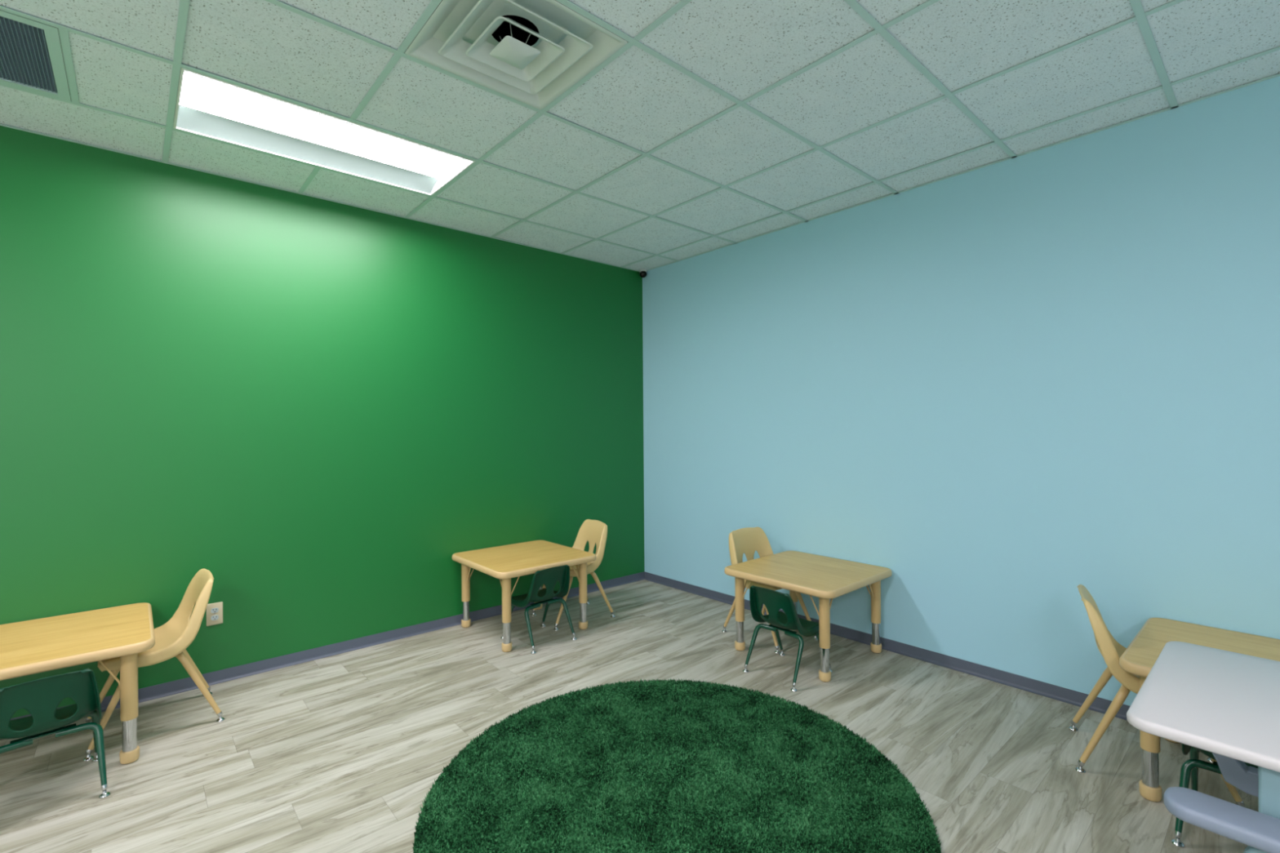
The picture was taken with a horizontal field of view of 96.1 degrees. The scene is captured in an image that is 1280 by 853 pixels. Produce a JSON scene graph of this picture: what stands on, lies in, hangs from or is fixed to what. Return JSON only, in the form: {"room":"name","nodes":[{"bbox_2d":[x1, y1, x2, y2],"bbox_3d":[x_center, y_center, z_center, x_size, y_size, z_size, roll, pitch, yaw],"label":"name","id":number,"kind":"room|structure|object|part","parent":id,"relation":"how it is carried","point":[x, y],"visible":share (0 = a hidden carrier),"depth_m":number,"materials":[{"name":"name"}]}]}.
{"room":"children's room","nodes":[
{"label":"children's room","id":0,"kind":"room"},
{"bbox_2d":[0,88,644,718],"bbox_3d":[-2.473,-0.113,3.009,6.800,2.993,0.100,0,0,-41],"label":"wall","id":1,"kind":"structure","parent":0,"point":[312,406],"depth_m":3.30,"materials":[{"name":"green paint"}]},
{"bbox_2d":[206,601,222,626],"bbox_3d":[-2.285,1.008,3.096,0.072,0.116,0.009,0,0,-41],"label":"wall outlet","id":2,"kind":"object","parent":1,"relation":"attached to","point":[214,611],"visible":0.94,"depth_m":3.09,"materials":[{"name":"beige plastic"}]},
{"bbox_2d":[210,607,218,613],"bbox_3d":[-2.283,0.989,3.094,0.034,0.025,0.003,0,0,-41],"label":"receptacle","id":3,"kind":"object","parent":2,"relation":"attached to","point":[213,610],"depth_m":3.09,"materials":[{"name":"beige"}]},
{"bbox_2d":[210,614,218,620],"bbox_3d":[-2.283,1.028,3.094,0.034,0.025,0.003,0,0,-41],"label":"receptacle","id":4,"kind":"object","parent":2,"relation":"attached to","point":[213,617],"depth_m":3.09,"materials":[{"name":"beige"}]},
{"bbox_2d":[10,571,644,719],"bbox_3d":[-2.423,1.351,2.966,6.600,0.064,0.018,0,0,-41],"label":"baseboard","id":5,"kind":"structure","parent":1,"relation":"attached to","point":[145,694],"depth_m":3.44,"materials":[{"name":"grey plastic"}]},
{"bbox_2d":[0,579,1258,852],"bbox_3d":[-0.114,1.419,0.347,6.800,0.100,7.200,0,0,-41],"label":"floor","id":6,"kind":"structure","parent":0,"point":[342,753],"depth_m":2.50,"materials":[{"name":"plastic"}]},
{"bbox_2d":[0,668,111,798],"bbox_3d":[-2.233,1.137,2.158,0.377,0.489,0.343,0,0,44],"label":"chair","id":7,"kind":"object","parent":6,"relation":"on","point":[41,697],"visible":1,"depth_m":2.09,"materials":[{"name":"green plastic"}]},
{"bbox_3d":[-2.217,1.245,2.012,0.136,0.229,0.135,0,0,44],"label":"leg","id":8,"kind":"part","parent":7,"relation":"part of","materials":[{"name":"green metal"}]},
{"bbox_3d":[-2.088,1.244,2.178,0.185,0.229,0.080,0,0,-4],"label":"leg","id":9,"kind":"part","parent":7,"relation":"part of","materials":[{"name":"green metal"}]},
{"bbox_3d":[-2.219,1.245,2.303,0.080,0.229,0.185,0,0,2],"label":"leg","id":10,"kind":"part","parent":7,"relation":"part of","materials":[{"name":"green metal"}]},
{"bbox_2d":[0,602,155,764],"bbox_3d":[-2.512,1.135,2.402,0.740,0.500,0.740,0,0,-41],"label":"table","id":11,"kind":"object","parent":6,"relation":"on","point":[32,646],"visible":1,"depth_m":2.37,"materials":[{"name":"brown wood"}]},
{"bbox_3d":[-2.107,1.062,2.377,0.056,0.283,0.056,0,0,-41],"label":"leg","id":12,"kind":"part","parent":11,"relation":"part of","materials":[{"name":"beige wood"}]},
{"bbox_2d":[83,568,224,760],"bbox_3d":[-2.258,1.047,2.679,0.481,0.669,0.399,0,0,-44],"label":"chair","id":13,"kind":"object","parent":6,"relation":"on","point":[172,638],"visible":0.65,"depth_m":2.67,"materials":[{"name":"brown plastic"}]},
{"bbox_3d":[-2.252,1.196,2.503,0.086,0.329,0.244,0,0,3],"label":"leg","id":14,"kind":"part","parent":13,"relation":"part of","materials":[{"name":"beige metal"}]},
{"bbox_3d":[-2.432,1.197,2.690,0.244,0.329,0.086,0,0,-1],"label":"leg","id":15,"kind":"part","parent":13,"relation":"part of","materials":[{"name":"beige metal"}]},
{"bbox_3d":[-2.262,1.196,2.855,0.086,0.329,0.244,0,0,3],"label":"leg","id":16,"kind":"part","parent":13,"relation":"part of","materials":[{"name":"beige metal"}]},
{"bbox_3d":[-2.081,1.194,2.667,0.244,0.329,0.086,0,0,-1],"label":"leg","id":17,"kind":"part","parent":13,"relation":"part of","materials":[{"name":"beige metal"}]},
{"bbox_2d":[452,540,596,652],"bbox_3d":[-0.786,1.121,3.924,0.740,0.500,0.740,0,0,-41],"label":"table","id":18,"kind":"object","parent":6,"relation":"on","point":[505,562],"visible":0.9,"depth_m":3.85,"materials":[{"name":"brown wood"}]},
{"bbox_3d":[-1.192,1.054,3.949,0.056,0.283,0.056,0,0,-41],"label":"leg","id":19,"kind":"part","parent":18,"relation":"part of","materials":[{"name":"beige wood"}]},
{"bbox_3d":[-0.812,1.052,3.519,0.056,0.283,0.056,0,0,-41],"label":"leg","id":20,"kind":"part","parent":18,"relation":"part of","materials":[{"name":"beige wood"}]},
{"bbox_3d":[-0.381,1.048,3.898,0.056,0.283,0.056,0,0,-41],"label":"leg","id":21,"kind":"part","parent":18,"relation":"part of","materials":[{"name":"beige wood"}]},
{"bbox_2d":[500,564,576,653],"bbox_3d":[-0.652,1.124,3.711,0.343,0.489,0.377,0,0,-44],"label":"chair","id":22,"kind":"object","parent":6,"relation":"on","point":[548,577],"visible":0.98,"depth_m":3.63,"materials":[{"name":"green plastic"}]},
{"bbox_3d":[-0.796,1.234,3.697,0.185,0.229,0.080,0,0,-2],"label":"leg","id":23,"kind":"part","parent":22,"relation":"part of","materials":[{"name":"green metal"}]},
{"bbox_3d":[-0.669,1.233,3.567,0.080,0.229,0.185,0,0,4],"label":"leg","id":24,"kind":"part","parent":22,"relation":"part of","materials":[{"name":"green metal"}]},
{"bbox_3d":[-0.634,1.232,3.856,0.080,0.229,0.185,0,0,4],"label":"leg","id":25,"kind":"part","parent":22,"relation":"part of","materials":[{"name":"green metal"}]},
{"bbox_3d":[-0.506,1.231,3.726,0.185,0.229,0.080,0,0,-2],"label":"leg","id":26,"kind":"part","parent":22,"relation":"part of","materials":[{"name":"green metal"}]},
{"bbox_2d":[531,519,614,630],"bbox_3d":[-0.481,1.032,4.152,0.481,0.669,0.399,0,0,-34],"label":"chair","id":27,"kind":"object","parent":6,"relation":"on","point":[595,531],"visible":0.52,"depth_m":4.13,"materials":[{"name":"brown plastic"}]},
{"bbox_3d":[-0.504,1.182,3.978,0.086,0.329,0.244,0,0,12],"label":"leg","id":28,"kind":"part","parent":27,"relation":"part of","materials":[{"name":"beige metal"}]},
{"bbox_3d":[-0.309,1.180,4.112,0.244,0.329,0.086,0,0,9],"label":"leg","id":29,"kind":"part","parent":27,"relation":"part of","materials":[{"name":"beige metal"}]},
{"bbox_2d":[412,678,942,852],"bbox_3d":[0.120,1.351,2.160,1.812,0.028,1.810,0,0,24],"label":"round rug","id":30,"kind":"object","parent":6,"relation":"on","point":[670,766],"visible":1,"depth_m":2.17,"materials":[{"name":"green carpet"}]},
{"bbox_2d":[721,526,817,653],"bbox_3d":[0.841,1.023,3.744,0.399,0.669,0.481,0,0,-36],"label":"chair","id":31,"kind":"object","parent":6,"relation":"on","point":[748,540],"visible":0.41,"depth_m":3.83,"materials":[{"name":"brown plastic"}]},
{"bbox_3d":[0.667,1.173,3.762,0.244,0.329,0.086,0,0,10],"label":"leg","id":32,"kind":"part","parent":31,"relation":"part of","materials":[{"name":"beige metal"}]},
{"bbox_3d":[0.876,1.171,3.917,0.086,0.329,0.244,0,0,7],"label":"leg","id":33,"kind":"part","parent":31,"relation":"part of","materials":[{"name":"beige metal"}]},
{"bbox_3d":[0.808,1.172,3.572,0.086,0.329,0.244,0,0,7],"label":"leg","id":34,"kind":"part","parent":31,"relation":"part of","materials":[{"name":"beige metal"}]},
{"bbox_3d":[1.017,1.171,3.726,0.244,0.329,0.086,0,0,10],"label":"leg","id":35,"kind":"part","parent":31,"relation":"part of","materials":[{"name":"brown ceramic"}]},
{"bbox_2d":[742,585,832,691],"bbox_3d":[0.820,1.114,3.192,0.377,0.489,0.343,0,0,-41],"label":"chair","id":36,"kind":"object","parent":6,"relation":"on","point":[774,601],"visible":0.98,"depth_m":3.11,"materials":[{"name":"green plastic"}]},
{"bbox_3d":[0.678,1.223,3.217,0.185,0.229,0.080,0,0,7],"label":"leg","id":37,"kind":"part","parent":36,"relation":"part of","materials":[{"name":"green metal"}]},
{"bbox_3d":[0.814,1.222,3.338,0.080,0.229,0.185,0,0,1],"label":"leg","id":38,"kind":"part","parent":36,"relation":"part of","materials":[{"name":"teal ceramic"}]},
{"bbox_3d":[0.828,1.222,3.047,0.080,0.229,0.185,0,0,1],"label":"leg","id":39,"kind":"part","parent":36,"relation":"part of","materials":[{"name":"metal"}]},
{"bbox_3d":[0.964,1.221,3.167,0.185,0.229,0.080,0,0,7],"label":"leg","id":40,"kind":"part","parent":36,"relation":"part of","materials":[{"name":"green metal"}]},
{"bbox_2d":[724,551,892,682],"bbox_3d":[1.018,1.107,3.486,0.740,0.500,0.740,0,0,-41],"label":"table","id":41,"kind":"object","parent":6,"relation":"on","point":[823,577],"visible":0.84,"depth_m":3.41,"materials":[{"name":"brown wood"}]},
{"bbox_3d":[0.612,1.041,3.512,0.056,0.283,0.056,0,0,-41],"label":"leg","id":42,"kind":"part","parent":41,"relation":"part of","materials":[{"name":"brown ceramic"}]},
{"bbox_3d":[1.043,1.037,3.892,0.056,0.283,0.056,0,0,-41],"label":"leg","id":43,"kind":"part","parent":41,"relation":"part of","materials":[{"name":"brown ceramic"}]},
{"bbox_3d":[0.992,1.038,3.081,0.056,0.283,0.056,0,0,-41],"label":"leg","id":44,"kind":"part","parent":41,"relation":"part of","materials":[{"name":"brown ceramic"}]},
{"bbox_3d":[1.423,1.035,3.461,0.056,0.283,0.056,0,0,-41],"label":"leg","id":45,"kind":"part","parent":41,"relation":"part of","materials":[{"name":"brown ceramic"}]},
{"bbox_2d":[1068,584,1244,806],"bbox_3d":[2.019,1.016,2.290,0.481,0.669,0.399,0,0,34],"label":"chair","id":46,"kind":"object","parent":6,"relation":"on","point":[1109,648],"visible":0.59,"depth_m":2.23,"materials":[{"name":"brown plastic"}]},
{"bbox_3d":[1.993,1.165,2.464,0.086,0.329,0.244,0,0,-13],"label":"leg","id":47,"kind":"part","parent":46,"relation":"part of","materials":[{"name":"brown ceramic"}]},
{"bbox_3d":[1.849,1.166,2.247,0.244,0.329,0.086,0,0,-10],"label":"leg","id":48,"kind":"part","parent":46,"relation":"part of","materials":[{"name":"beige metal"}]},
{"bbox_3d":[2.047,1.164,2.116,0.086,0.329,0.244,0,0,-13],"label":"leg","id":49,"kind":"part","parent":46,"relation":"part of","materials":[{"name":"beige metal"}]},
{"bbox_2d":[1119,617,1279,801],"bbox_3d":[2.266,1.099,2.071,0.740,0.500,0.740,0,0,-41],"label":"table","id":50,"kind":"object","parent":6,"relation":"on","point":[1142,653],"visible":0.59,"depth_m":2.22,"materials":[{"name":"brown wood"}]},
{"bbox_3d":[1.860,1.033,2.096,0.056,0.283,0.056,0,0,-41],"label":"leg","id":51,"kind":"part","parent":50,"relation":"part of","materials":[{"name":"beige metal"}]},
{"bbox_2d":[1126,640,1279,818],"bbox_3d":[1.891,1.033,1.237,0.766,0.640,1.200,0,0,-41],"label":"desk","id":52,"kind":"object","parent":6,"relation":"on","point":[1222,702],"visible":1,"depth_m":1.47,"materials":[{"name":"white plastic"}]},
{"bbox_3d":[1.433,1.052,1.281,0.040,0.609,0.072,0,0,-41],"label":"leg","id":53,"kind":"part","parent":52,"relation":"part of","materials":[{"name":"teal plastic"}]},
{"bbox_2d":[1170,743,1257,847],"bbox_3d":[1.974,1.106,1.854,0.377,0.489,0.343,0,0,-39],"label":"chair","id":54,"kind":"object","parent":6,"relation":"on","point":[1189,767],"visible":0.12,"depth_m":1.90,"materials":[{"name":"green plastic"}]},
{"bbox_3d":[1.974,1.214,2.000,0.080,0.229,0.185,0,0,3],"label":"leg","id":55,"kind":"part","parent":54,"relation":"part of","materials":[{"name":"green metal"}]},
{"bbox_3d":[1.833,1.216,1.884,0.185,0.229,0.080,0,0,9],"label":"leg","id":56,"kind":"part","parent":54,"relation":"part of","materials":[{"name":"green metal"}]},
{"bbox_2d":[1163,751,1279,852],"bbox_3d":[1.641,1.054,1.228,0.532,0.598,0.727,0,0,-41],"label":"chair","id":57,"kind":"object","parent":6,"relation":"on","point":[1260,832],"visible":0.76,"depth_m":1.28,"materials":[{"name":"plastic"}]},
{"bbox_3d":[1.481,0.874,1.091,0.113,0.036,0.722,0,0,-41],"label":"armrest","id":58,"kind":"part","parent":57,"relation":"part of","materials":[{"name":"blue plastic"}]},
{"bbox_3d":[1.826,0.902,1.385,0.044,0.184,0.707,0,0,-41],"label":"armrest","id":59,"kind":"part","parent":57,"relation":"part of","materials":[{"name":"blue plastic"}]},
{"bbox_3d":[1.517,1.123,1.050,0.030,0.462,0.575,0,0,-41],"label":"panel","id":60,"kind":"part","parent":57,"relation":"part of","materials":[{"name":"teal plastic"}]},
{"bbox_2d":[0,0,1279,271],"bbox_3d":[-0.136,-1.524,0.345,6.800,0.301,7.200,0,0,-41],"label":"ceiling","id":61,"kind":"structure","parent":0,"point":[717,123],"depth_m":2.39,"materials":[{"name":"white"}]},
{"bbox_2d":[0,9,71,101],"bbox_3d":[-2.401,-1.375,1.993,0.584,0.038,0.584,0,0,-41],"label":"ceiling vent","id":62,"kind":"object","parent":61,"relation":"in","point":[31,56],"visible":0.99,"depth_m":2.13,"materials":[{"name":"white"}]},
{"bbox_2d":[173,67,475,195],"bbox_3d":[-1.486,-1.411,2.799,1.193,0.092,0.584,0,0,-41],"label":"light","id":63,"kind":"object","parent":61,"relation":"attached to","point":[206,106],"visible":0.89,"depth_m":2.77,"materials":[{"name":"white plastic"}]},
{"bbox_2d":[404,0,627,110],"bbox_3d":[-0.452,-1.476,2.086,0.584,0.276,0.584,0,0,-41],"label":"ceiling vent","id":64,"kind":"object","parent":61,"relation":"in","point":[530,52],"visible":1,"depth_m":2.11,"materials":[{"name":"white metal"}]},
{"bbox_3d":[-0.451,-1.359,2.086,0.139,0.044,0.139,0,0,-41],"label":"plate","id":65,"kind":"part","parent":64,"relation":"part of","materials":[{"name":"white metal"}]},
{"bbox_2d":[639,269,647,277],"bbox_3d":[0.035,-1.345,5.079,0.073,0.068,0.073,0,0,-41],"label":"security camera","id":66,"kind":"object","parent":61,"relation":"attached to","point":[642,272],"visible":1,"depth_m":5.05,"materials":[{"name":"grey plastic"}]},
{"bbox_2d":[642,75,1279,706],"bbox_3d":[2.420,-0.149,2.524,0.100,2.993,7.100,0,0,-41],"label":"wall","id":67,"kind":"structure","parent":0,"point":[1004,388],"depth_m":3.00,"materials":[{"name":"teal paint"}]},
{"bbox_2d":[0,73,1279,271],"bbox_3d":[-0.135,-1.374,0.345,6.600,0.002,7.000,0,0,-41],"label":"trim","id":68,"kind":"structure","parent":67,"relation":"attached to","point":[1277,75],"depth_m":3.10,"materials":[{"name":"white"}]},
{"bbox_2d":[644,571,1129,720],"bbox_3d":[2.354,1.316,2.523,0.018,0.064,7.000,0,0,-41],"label":"baseboard","id":69,"kind":"structure","parent":67,"relation":"attached to","point":[1099,704],"depth_m":3.22,"materials":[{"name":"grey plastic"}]}
]}

